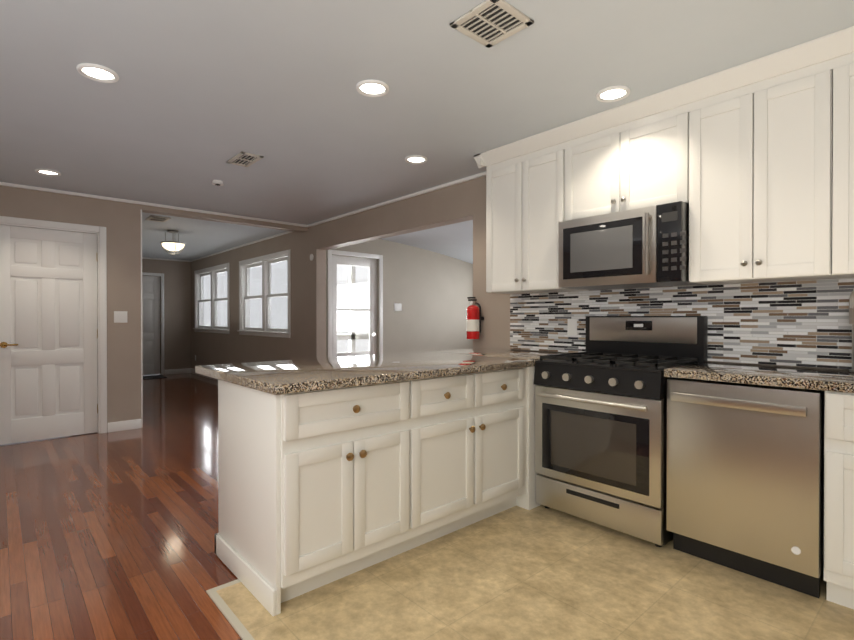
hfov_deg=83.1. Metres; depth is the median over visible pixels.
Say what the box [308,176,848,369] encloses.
wall
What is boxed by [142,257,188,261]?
trim
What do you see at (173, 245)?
light
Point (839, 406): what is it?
base cabinet
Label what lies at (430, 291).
wall
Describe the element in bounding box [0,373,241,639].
floor
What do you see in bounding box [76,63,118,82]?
recessed light
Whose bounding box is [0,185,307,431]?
wall
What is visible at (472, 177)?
trim
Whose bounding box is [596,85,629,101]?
recessed light
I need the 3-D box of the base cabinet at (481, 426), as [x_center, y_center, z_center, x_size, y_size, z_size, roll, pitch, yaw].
[0.030,0.714,2.845,1.003,0.880,0.660,0,0,-42]
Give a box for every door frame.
[0,216,106,433]
[141,270,163,377]
[327,249,382,357]
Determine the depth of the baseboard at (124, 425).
5.05 m
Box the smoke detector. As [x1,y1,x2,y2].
[212,180,223,185]
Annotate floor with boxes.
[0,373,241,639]
[206,505,853,639]
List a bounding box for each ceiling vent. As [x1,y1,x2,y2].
[145,215,170,221]
[226,151,263,166]
[450,0,533,47]
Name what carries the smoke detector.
attached to the ceiling at (189, 103)
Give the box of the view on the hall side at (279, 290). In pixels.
[204,261,287,328]
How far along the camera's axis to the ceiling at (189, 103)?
2.58 m
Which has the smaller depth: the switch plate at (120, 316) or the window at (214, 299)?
the switch plate at (120, 316)
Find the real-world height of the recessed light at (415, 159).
0.024 m
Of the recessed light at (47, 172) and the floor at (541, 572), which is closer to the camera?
the floor at (541, 572)
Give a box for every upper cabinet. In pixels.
[482,134,585,293]
[574,98,689,218]
[689,46,853,284]
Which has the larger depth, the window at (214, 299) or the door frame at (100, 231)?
the window at (214, 299)
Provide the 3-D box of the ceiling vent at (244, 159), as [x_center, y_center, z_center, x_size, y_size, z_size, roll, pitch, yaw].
[-1.423,-1.260,3.762,0.170,0.012,0.320,0,0,-42]
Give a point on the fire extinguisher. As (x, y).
(473, 323)
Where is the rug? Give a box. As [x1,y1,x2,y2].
[143,375,166,379]
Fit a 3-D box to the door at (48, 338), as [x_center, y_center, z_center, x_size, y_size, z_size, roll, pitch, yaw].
[-3.660,0.127,4.662,0.788,2.028,0.092,0,0,-42]
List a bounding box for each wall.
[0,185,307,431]
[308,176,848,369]
[326,220,472,357]
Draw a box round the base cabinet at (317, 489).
[215,379,426,615]
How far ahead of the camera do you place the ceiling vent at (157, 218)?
5.99 m
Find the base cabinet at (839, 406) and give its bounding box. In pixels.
[824,391,853,608]
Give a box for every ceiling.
[0,0,853,259]
[382,220,472,263]
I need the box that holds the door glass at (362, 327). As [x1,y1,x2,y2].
[337,265,368,352]
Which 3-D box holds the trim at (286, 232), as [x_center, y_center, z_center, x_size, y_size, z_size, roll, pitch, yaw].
[-3.406,-1.278,8.477,0.030,0.030,5.140,0,0,-42]
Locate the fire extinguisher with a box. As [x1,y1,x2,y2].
[466,297,483,338]
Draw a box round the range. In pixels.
[534,316,707,546]
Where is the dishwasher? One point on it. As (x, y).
(745, 478)
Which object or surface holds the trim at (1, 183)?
attached to the wall at (184, 343)
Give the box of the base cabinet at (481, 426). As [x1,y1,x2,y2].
[427,367,534,541]
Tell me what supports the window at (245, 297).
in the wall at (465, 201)
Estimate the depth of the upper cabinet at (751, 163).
2.31 m
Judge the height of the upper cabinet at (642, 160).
0.544 m
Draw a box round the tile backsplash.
[510,278,853,368]
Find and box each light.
[35,169,60,175]
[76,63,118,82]
[160,230,185,253]
[356,79,388,96]
[405,155,427,163]
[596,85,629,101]
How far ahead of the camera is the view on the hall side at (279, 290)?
9.57 m
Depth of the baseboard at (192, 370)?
10.11 m
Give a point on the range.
(601, 430)
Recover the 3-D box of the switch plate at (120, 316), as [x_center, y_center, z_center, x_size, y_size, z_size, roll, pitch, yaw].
[-3.198,-0.043,5.033,0.120,0.120,0.010,0,0,-42]
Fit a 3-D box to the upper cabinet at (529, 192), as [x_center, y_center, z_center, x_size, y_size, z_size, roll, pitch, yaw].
[0.813,-0.703,3.508,0.318,0.974,0.738,0,0,-42]
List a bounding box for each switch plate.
[114,311,126,322]
[394,303,401,310]
[567,319,576,335]
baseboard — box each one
[108,419,141,432]
[165,368,189,374]
[190,368,217,379]
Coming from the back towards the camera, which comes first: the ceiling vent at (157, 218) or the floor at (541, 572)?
the ceiling vent at (157, 218)
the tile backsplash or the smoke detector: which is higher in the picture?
the smoke detector
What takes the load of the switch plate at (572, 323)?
attached to the wall at (465, 201)
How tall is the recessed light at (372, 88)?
0.024 m
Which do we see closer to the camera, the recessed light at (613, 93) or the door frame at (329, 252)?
the recessed light at (613, 93)
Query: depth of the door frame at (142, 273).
10.02 m
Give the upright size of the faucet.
0.378 m
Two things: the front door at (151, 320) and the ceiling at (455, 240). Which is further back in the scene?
the front door at (151, 320)
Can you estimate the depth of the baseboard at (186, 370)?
10.23 m
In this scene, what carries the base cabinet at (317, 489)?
on the floor at (541, 572)
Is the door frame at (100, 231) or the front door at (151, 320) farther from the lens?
the front door at (151, 320)
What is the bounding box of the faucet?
[849,291,853,371]
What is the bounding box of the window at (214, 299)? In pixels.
[193,263,229,333]
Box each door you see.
[0,225,97,444]
[142,276,159,374]
[332,255,376,356]
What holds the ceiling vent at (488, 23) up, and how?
in the ceiling at (189, 103)
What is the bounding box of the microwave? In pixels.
[559,201,704,289]
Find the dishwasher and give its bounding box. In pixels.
[666,378,824,597]
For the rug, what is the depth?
9.49 m
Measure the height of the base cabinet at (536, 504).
0.880 m
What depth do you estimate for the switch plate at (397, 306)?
7.26 m
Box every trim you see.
[0,182,306,226]
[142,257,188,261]
[189,231,292,261]
[307,171,486,227]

